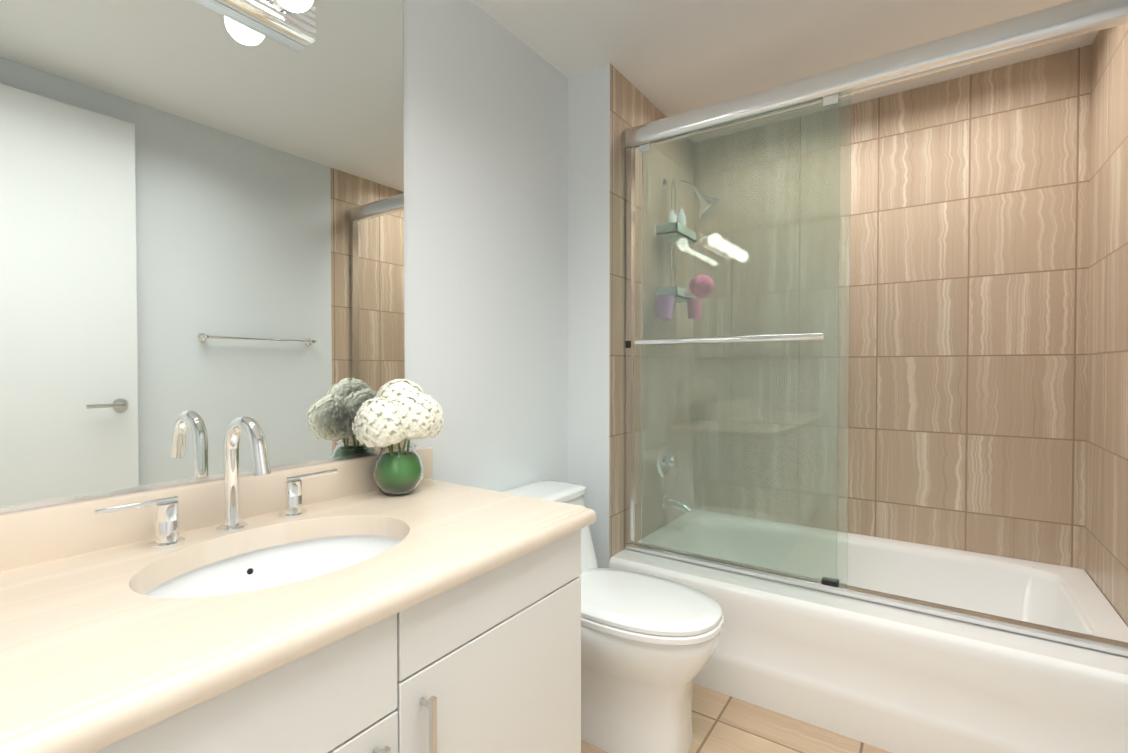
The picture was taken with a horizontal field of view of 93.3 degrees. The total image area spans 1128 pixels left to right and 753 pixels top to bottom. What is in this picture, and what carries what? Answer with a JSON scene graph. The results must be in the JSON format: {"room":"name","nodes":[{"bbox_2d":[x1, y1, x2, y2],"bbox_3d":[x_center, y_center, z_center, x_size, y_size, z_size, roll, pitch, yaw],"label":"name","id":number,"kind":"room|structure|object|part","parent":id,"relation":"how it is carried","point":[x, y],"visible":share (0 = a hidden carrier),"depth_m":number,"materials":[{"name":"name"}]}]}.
{"room":"bathroom","nodes":[
{"label":"bathroom","id":0,"kind":"room"},
{"bbox_2d":[0,447,432,571],"bbox_3d":[-0.899,0.271,0.906,0.021,0.092,1.732,1,1,35],"label":"backsplash","id":1,"kind":"structure","parent":0,"relation":"attached to","point":[29,536],"depth_m":0.98,"materials":[{"name":"beige stone"}]},
{"bbox_2d":[0,0,567,513],"bbox_3d":[-0.468,-0.061,1.626,0.109,2.360,3.620,1,1,35],"label":"wall","id":2,"kind":"structure","parent":0,"point":[201,225],"depth_m":1.23,"materials":[{"name":"grey paint"}]},
{"bbox_2d":[216,0,315,46],"bbox_3d":[-0.794,-0.840,0.919,0.148,0.090,0.805,1,1,35],"label":"sconce","id":3,"kind":"object","parent":2,"relation":"attached to","point":[294,20],"visible":1,"depth_m":1.20,"materials":[{"name":"silver metal"}]},
{"bbox_2d":[568,63,665,567],"bbox_3d":[0.362,-0.075,2.572,0.200,2.360,0.920,1,1,35],"label":"wall","id":4,"kind":"structure","parent":0,"point":[608,104],"depth_m":2.19,"materials":[{"name":"white paint"}]},
{"bbox_2d":[626,341,838,586],"bbox_3d":[0.603,0.280,2.034,0.806,0.852,0.041,1,1,35],"label":"guide","id":5,"kind":"object","parent":4,"relation":"attached to","point":[827,582],"visible":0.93,"depth_m":1.82,"materials":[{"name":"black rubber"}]},
{"bbox_2d":[624,0,1127,656],"bbox_3d":[0.906,-0.149,1.819,1.544,1.769,0.068,1,1,35],"label":"shower door","id":6,"kind":"structure","parent":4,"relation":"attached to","point":[736,224],"depth_m":1.94,"materials":[{"name":"clear glass"}]},
{"bbox_2d":[633,94,837,345],"bbox_3d":[0.598,-0.535,1.970,0.736,0.824,0.063,1,1,35],"label":"hardware piece","id":7,"kind":"object","parent":6,"relation":"attached to","point":[827,101],"visible":1,"depth_m":1.92,"materials":[{"name":"silver metal"}]},
{"bbox_3d":[0.627,-0.120,2.013,0.798,1.648,0.030,1,1,35],"label":"shower door rail glass","id":8,"kind":"part","parent":6,"relation":"part of","materials":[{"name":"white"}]},
{"bbox_2d":[848,44,1091,568],"bbox_3d":[1.289,-0.074,2.552,1.750,2.360,0.100,1,1,35],"label":"wall tile","id":9,"kind":"structure","parent":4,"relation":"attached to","point":[969,257],"depth_m":2.20,"materials":[{"name":"brown tile"}]},
{"bbox_2d":[581,683,891,752],"bbox_3d":[0.290,1.177,1.122,1.950,0.100,3.620,1,1,35],"label":"floor","id":10,"kind":"structure","parent":0,"point":[723,723],"depth_m":1.67,"materials":[{"name":"tile"}]},
{"bbox_2d":[72,520,595,752],"bbox_3d":[-0.661,0.749,0.742,0.606,0.768,1.720,1,1,35],"label":"bathroom vanity","id":11,"kind":"object","parent":10,"relation":"on","point":[488,661],"depth_m":0.89,"materials":[{"name":"white wood"}]},
{"bbox_2d":[0,476,595,752],"bbox_3d":[-0.661,0.342,0.743,0.599,0.045,1.732,1,1,35],"label":"countertop","id":12,"kind":"structure","parent":11,"relation":"on","point":[94,646],"depth_m":0.78,"materials":[{"name":"beige stone"}]},
{"bbox_2d":[92,416,339,551],"bbox_3d":[-0.635,0.196,1.069,0.170,0.237,0.450,1,1,35],"label":"faucet","id":13,"kind":"object","parent":12,"relation":"on","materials":[{"name":"silver metal"}]},
{"bbox_2d":[145,535,400,597],"bbox_3d":[-0.507,0.426,0.986,0.410,0.155,0.530,1,1,35],"label":"sink","id":14,"kind":"object","parent":12,"relation":"in","point":[267,561],"depth_m":1.11,"materials":[{"name":"white ceramic"}]},
{"bbox_2d":[352,379,443,495],"bbox_3d":[-0.425,0.157,1.403,0.209,0.304,0.250,1,1,35],"label":"vase","id":15,"kind":"object","parent":12,"relation":"on","point":[390,415],"visible":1,"depth_m":1.35,"materials":[{"name":"green glass"}]},
{"bbox_3d":[-0.411,0.605,0.597,0.032,0.160,0.675,1,1,35],"label":"handle","id":16,"kind":"part","parent":11,"relation":"part of","materials":[{"name":"silver metal"}]},
{"bbox_2d":[503,480,723,752],"bbox_3d":[0.125,0.764,1.728,0.771,0.707,0.432,1,1,35],"label":"toilet","id":17,"kind":"object","parent":10,"relation":"on","point":[649,643],"visible":0.5,"depth_m":1.54,"materials":[{"name":"white ceramic"}]},
{"bbox_2d":[609,533,1127,752],"bbox_3d":[1.076,0.923,2.081,1.546,0.380,0.938,1,1,35],"label":"bathtub","id":18,"kind":"object","parent":10,"relation":"on","point":[892,679],"visible":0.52,"depth_m":1.66,"materials":[{"name":"white ceramic"}]},
{"bbox_2d":[471,0,1098,116],"bbox_3d":[0.290,-1.283,1.085,1.950,0.100,3.620,1,1,35],"label":"ceiling","id":19,"kind":"structure","parent":0,"point":[667,58],"depth_m":1.96,"materials":[{"name":"white paint"}]},
{"bbox_2d":[1084,23,1127,626],"bbox_3d":[1.789,-0.061,1.649,0.100,2.360,1.020,1,1,35],"label":"wall tiles","id":20,"kind":"structure","parent":0,"point":[1106,535],"depth_m":1.78,"materials":[{"name":"brown tile"}]}
]}

